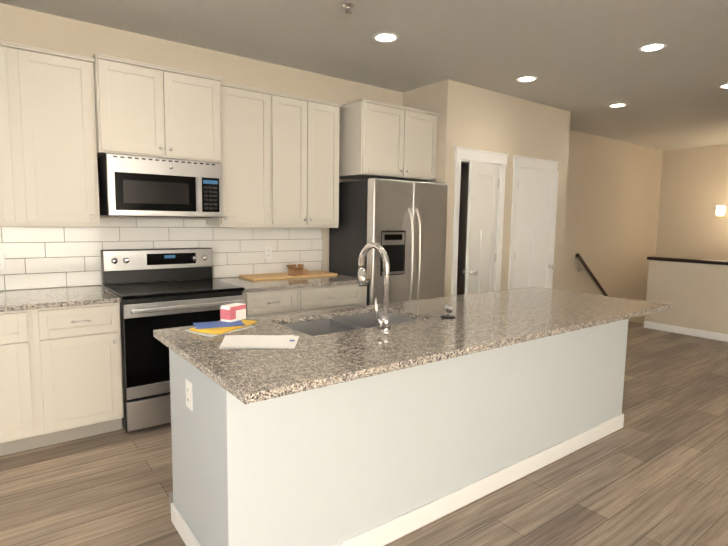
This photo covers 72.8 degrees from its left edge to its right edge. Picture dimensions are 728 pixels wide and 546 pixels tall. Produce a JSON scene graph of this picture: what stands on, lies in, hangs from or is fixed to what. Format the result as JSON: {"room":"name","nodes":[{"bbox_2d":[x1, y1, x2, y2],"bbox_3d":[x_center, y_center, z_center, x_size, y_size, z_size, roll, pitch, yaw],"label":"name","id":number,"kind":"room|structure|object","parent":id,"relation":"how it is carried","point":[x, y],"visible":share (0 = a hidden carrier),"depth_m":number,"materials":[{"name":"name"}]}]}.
{"room":"kitchen","nodes":[
{"label":"kitchen","id":0,"kind":"room"},
{"bbox_2d":[0,3,662,323],"bbox_3d":[0.470,0.778,5.769,12.840,5.510,0.120,-4,8,-37],"label":"wall","id":1,"kind":"structure","parent":0,"point":[612,209],"depth_m":7.56,"materials":[{"name":"beige paint"}]},
{"bbox_2d":[0,253,5,269],"bbox_3d":[-2.472,-0.077,3.342,0.072,0.116,0.008,-4,8,-37],"label":"electrical outlet","id":2,"kind":"object","parent":1,"relation":"attached to","point":[2,261],"visible":1,"depth_m":3.35,"materials":[{"name":"white plastic"}]},
{"bbox_2d":[0,41,23,224],"bbox_3d":[-2.458,-0.861,3.064,0.485,1.098,0.337,-4,8,-37],"label":"upper cabinet","id":3,"kind":"object","parent":1,"relation":"attached to","point":[11,187],"depth_m":3.07,"materials":[{"name":"beige paint"}]},
{"bbox_2d":[16,44,99,224],"bbox_3d":[-2.086,-0.885,3.343,0.448,1.098,0.337,-4,8,-37],"label":"upper cabinet","id":4,"kind":"object","parent":1,"relation":"attached to","point":[67,120],"depth_m":3.21,"materials":[{"name":"beige paint"}]},
{"bbox_2d":[92,53,223,164],"bbox_3d":[-1.544,-1.161,3.678,0.844,0.627,0.407,-4,8,-37],"label":"upper cabinet","id":5,"kind":"object","parent":1,"relation":"attached to","point":[143,109],"depth_m":3.49,"materials":[{"name":"beige paint"}]},
{"bbox_2d":[97,153,222,217],"bbox_3d":[-1.525,-0.632,3.723,0.801,0.418,0.454,-4,8,-37],"label":"microwave","id":6,"kind":"object","parent":5,"relation":"attached to","point":[134,186],"visible":0.98,"depth_m":3.53,"materials":[{"name":"grey metal"}]},
{"bbox_2d":[0,218,321,290],"bbox_3d":[-2.452,-0.130,3.363,5.100,0.503,0.010,-4,8,-37],"label":"backsplash","id":7,"kind":"structure","parent":1,"relation":"attached to","point":[44,257],"depth_m":3.84,"materials":[{"name":"white tile"}]},
{"bbox_2d":[206,82,275,227],"bbox_3d":[-1.051,-0.952,4.120,0.447,1.098,0.337,-4,8,-37],"label":"upper cabinet","id":8,"kind":"object","parent":1,"relation":"attached to","point":[249,182],"depth_m":4.00,"materials":[{"name":"beige paint"}]},
{"bbox_2d":[265,247,271,258],"bbox_3d":[-0.878,-0.184,4.538,0.072,0.116,0.008,-4,8,-37],"label":"electrical outlet","id":9,"kind":"object","parent":1,"relation":"attached to","point":[268,252],"visible":1,"depth_m":4.54,"materials":[{"name":"white plastic"}]},
{"bbox_2d":[272,91,341,227],"bbox_3d":[-0.597,-0.981,4.461,0.691,1.098,0.337,-4,8,-37],"label":"upper cabinet","id":10,"kind":"object","parent":1,"relation":"attached to","point":[305,131],"depth_m":4.32,"materials":[{"name":"beige paint"}]},
{"bbox_2d":[339,98,439,181],"bbox_3d":[0.204,-1.260,4.878,0.956,0.654,0.588,-4,8,-37],"label":"upper cabinet","id":11,"kind":"object","parent":1,"relation":"attached to","point":[381,140],"visible":0.94,"depth_m":4.61,"materials":[{"name":"beige paint"}]},
{"bbox_2d":[575,253,607,295],"bbox_3d":[4.401,0.719,8.606,2.916,2.205,0.096,-4,8,-37],"label":"handrail","id":12,"kind":"object","parent":1,"relation":"attached to","point":[581,261],"visible":0.38,"depth_m":7.86,"materials":[{"name":"brown wood"}]},
{"bbox_2d":[0,321,727,545],"bbox_3d":[2.851,1.261,2.639,12.840,0.120,8.040,-4,8,-37],"label":"floor","id":13,"kind":"structure","parent":0,"point":[653,471],"depth_m":2.68,"materials":[{"name":"brown wood"}]},
{"bbox_2d":[0,309,43,455],"bbox_3d":[-2.408,0.634,3.043,0.609,0.886,0.705,-4,8,-37],"label":"base cabinet","id":14,"kind":"object","parent":13,"relation":"on","point":[21,429],"depth_m":2.90,"materials":[{"name":"beige paint"}]},
{"bbox_2d":[36,298,123,445],"bbox_3d":[-1.976,0.607,3.367,0.472,0.886,0.705,-4,8,-37],"label":"base cabinet","id":15,"kind":"object","parent":13,"relation":"on","point":[61,377],"depth_m":3.09,"materials":[{"name":"beige paint"}]},
{"bbox_2d":[0,285,119,312],"bbox_3d":[-2.675,0.198,2.780,2.252,0.030,0.722,-4,8,-37],"label":"countertop","id":16,"kind":"structure","parent":15,"relation":"on","point":[12,301],"depth_m":3.13,"materials":[{"name":"grey stone"}]},
{"bbox_2d":[100,247,243,431],"bbox_3d":[-1.413,0.430,3.687,0.822,1.185,0.792,-4,8,-37],"label":"range","id":17,"kind":"object","parent":13,"relation":"on","point":[155,302],"visible":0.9,"depth_m":3.37,"materials":[{"name":"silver metal"}]},
{"bbox_2d":[213,274,369,319],"bbox_3d":[-0.642,0.508,4.347,1.190,0.915,0.740,-4,8,-37],"label":"base cabinet","id":18,"kind":"object","parent":13,"relation":"on","point":[272,297],"visible":0.38,"depth_m":4.04,"materials":[{"name":"beige paint"}]},
{"bbox_2d":[239,270,336,280],"bbox_3d":[-0.680,0.020,4.508,0.850,0.019,0.305,-4,8,-37],"label":"cutting board","id":19,"kind":"object","parent":18,"relation":"on","point":[267,276],"visible":1,"depth_m":4.39,"materials":[{"name":"brown wood"}]},
{"bbox_2d":[286,264,307,275],"bbox_3d":[-0.587,-0.027,4.409,0.217,0.097,0.141,-4,8,-37],"label":"cardboard box","id":20,"kind":"object","parent":19,"relation":"on","point":[294,270],"visible":1,"depth_m":4.39,"materials":[{"name":"brown cardboard"}]},
{"bbox_2d":[329,177,447,304],"bbox_3d":[0.253,0.013,4.898,0.923,1.808,0.778,-4,8,-37],"label":"refrigerator","id":21,"kind":"object","parent":13,"relation":"on","point":[403,223],"visible":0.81,"depth_m":4.58,"materials":[{"name":"grey metal"}]},
{"bbox_2d":[156,314,628,545],"bbox_3d":[0.442,0.692,2.898,2.907,0.885,0.814,-4,8,-37],"label":"kitchen island","id":22,"kind":"object","parent":13,"relation":"on","point":[384,423],"depth_m":2.19,"materials":[{"name":"paint"}]},
{"bbox_2d":[153,287,670,405],"bbox_3d":[0.517,0.251,2.748,2.945,0.035,1.029,-4,8,-37],"label":"island countertop","id":23,"kind":"structure","parent":22,"relation":"on","point":[491,320],"depth_m":2.19,"materials":[{"name":"grey stone"}]},
{"bbox_2d":[185,303,256,336],"bbox_3d":[-0.658,0.212,2.313,0.332,0.098,0.283,-4,8,-37],"label":"papers","id":24,"kind":"object","parent":23,"relation":"on","point":[232,316],"visible":1,"depth_m":2.33,"materials":[{"name":"multicoloured paper"}]},
{"bbox_2d":[219,335,298,348],"bbox_3d":[-0.439,0.287,2.082,0.323,0.006,0.238,0,6,-5],"label":"papers","id":25,"kind":"object","parent":23,"relation":"on","point":[259,341],"visible":1,"depth_m":2.07,"materials":[{"name":"white paper"}]},
{"bbox_2d":[357,242,392,333],"bbox_3d":[0.030,0.062,2.345,0.106,0.413,0.242,-4,8,-37],"label":"faucet","id":26,"kind":"object","parent":23,"relation":"on","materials":[{"name":"silver metal"}]},
{"bbox_2d":[440,305,455,318],"bbox_3d":[0.454,0.207,2.664,0.082,0.068,0.082,-4,8,-37],"label":"stopper","id":27,"kind":"object","parent":23,"relation":"on","point":[448,309],"visible":1,"depth_m":2.65,"materials":[{"name":"silver rubber"}]},
{"bbox_2d":[0,0,727,150],"bbox_3d":[2.894,-1.653,2.331,12.840,0.120,8.040,-4,8,-37],"label":"ceiling","id":28,"kind":"structure","parent":0,"point":[586,63],"depth_m":3.88,"materials":[{"name":"white paint"}]},
{"bbox_2d":[342,2,354,13],"bbox_3d":[-0.099,-1.704,3.187,0.084,0.046,0.084,-4,8,-37],"label":"sprinkler","id":29,"kind":"object","parent":28,"relation":"attached to","point":[348,6],"visible":0.98,"depth_m":3.17,"materials":[{"name":"silver metal"}]},
{"bbox_2d":[373,32,398,42],"bbox_3d":[0.163,-1.778,3.735,0.196,0.008,0.196,-4,8,-37],"label":"recessed light","id":30,"kind":"object","parent":28,"relation":"in","point":[385,37],"visible":1,"depth_m":3.73,"materials":[{"name":"white plastic"}]},
{"bbox_2d":[516,76,536,81],"bbox_3d":[1.565,-1.865,4.755,0.196,0.008,0.196,-4,8,-37],"label":"recessed light","id":31,"kind":"object","parent":28,"relation":"in","point":[526,78],"visible":1,"depth_m":4.75,"materials":[{"name":"white plastic"}]},
{"bbox_2d":[608,103,626,107],"bbox_3d":[2.953,-1.950,5.754,0.196,0.008,0.196,-4,8,-37],"label":"recessed light","id":32,"kind":"object","parent":28,"relation":"in","point":[616,105],"visible":1,"depth_m":5.75,"materials":[{"name":"white"}]},
{"bbox_2d":[638,43,666,51],"bbox_3d":[2.253,-1.760,3.858,0.196,0.008,0.196,-4,8,-37],"label":"recessed light","id":33,"kind":"object","parent":28,"relation":"in","point":[651,47],"visible":1,"depth_m":3.86,"materials":[{"name":"white plastic"}]},
{"bbox_2d":[718,84,727,88],"bbox_3d":[3.615,-1.847,4.877,0.196,0.008,0.196,-4,8,-37],"label":"recessed light","id":34,"kind":"object","parent":28,"relation":"in","point":[724,86],"visible":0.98,"depth_m":4.91,"materials":[{"name":"white plastic"}]},
{"bbox_2d":[403,79,570,296],"bbox_3d":[1.469,-0.576,5.873,2.180,2.810,0.665,-4,8,-37],"label":"wall","id":35,"kind":"structure","parent":0,"point":[473,117],"depth_m":5.40,"materials":[{"name":"beige paint"}]},
{"bbox_2d":[462,160,499,293],"bbox_3d":[1.272,-0.135,5.261,0.622,2.040,0.224,-4,8,-37],"label":"door","id":36,"kind":"structure","parent":35,"relation":"in","point":[478,271],"depth_m":5.21,"materials":[{"name":"white wood"}]},
{"bbox_2d":[451,147,558,295],"bbox_3d":[1.585,-0.231,5.636,1.810,2.178,0.145,-4,8,-37],"label":"door frame","id":37,"kind":"structure","parent":35,"relation":"attached to","point":[463,155],"depth_m":5.44,"materials":[{"name":"white wood"}]},
{"bbox_2d":[513,168,558,288],"bbox_3d":[2.020,-0.185,5.838,0.660,2.040,0.202,-4,8,-37],"label":"door","id":38,"kind":"structure","parent":35,"relation":"in","point":[536,211],"depth_m":5.82,"materials":[{"name":"white wood"}]},
{"bbox_2d":[645,256,727,333],"bbox_3d":[4.790,0.392,5.837,0.164,0.992,2.742,-4,8,-37],"label":"wall","id":39,"kind":"structure","parent":0,"point":[693,293],"depth_m":6.44,"materials":[{"name":"beige paint"}]},
{"bbox_2d":[644,321,727,341],"bbox_3d":[4.730,0.841,5.843,0.014,0.095,2.700,-4,8,-37],"label":"baseboard","id":40,"kind":"structure","parent":39,"relation":"attached to","point":[689,331],"depth_m":6.47,"materials":[{"name":"white wood"}]},
{"bbox_2d":[655,144,727,260],"bbox_3d":[7.968,0.823,6.393,0.120,5.510,7.920,-4,8,-37],"label":"wall","id":41,"kind":"structure","parent":0,"point":[694,189],"depth_m":8.85,"materials":[{"name":"beige paint"}]},
{"bbox_2d":[715,206,727,217],"bbox_3d":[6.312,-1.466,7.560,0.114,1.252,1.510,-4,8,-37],"label":"wall sconce","id":42,"kind":"object","parent":41,"relation":"attached to","point":[720,210],"visible":1,"depth_m":8.12,"materials":[{"name":"white glass"}]}
]}

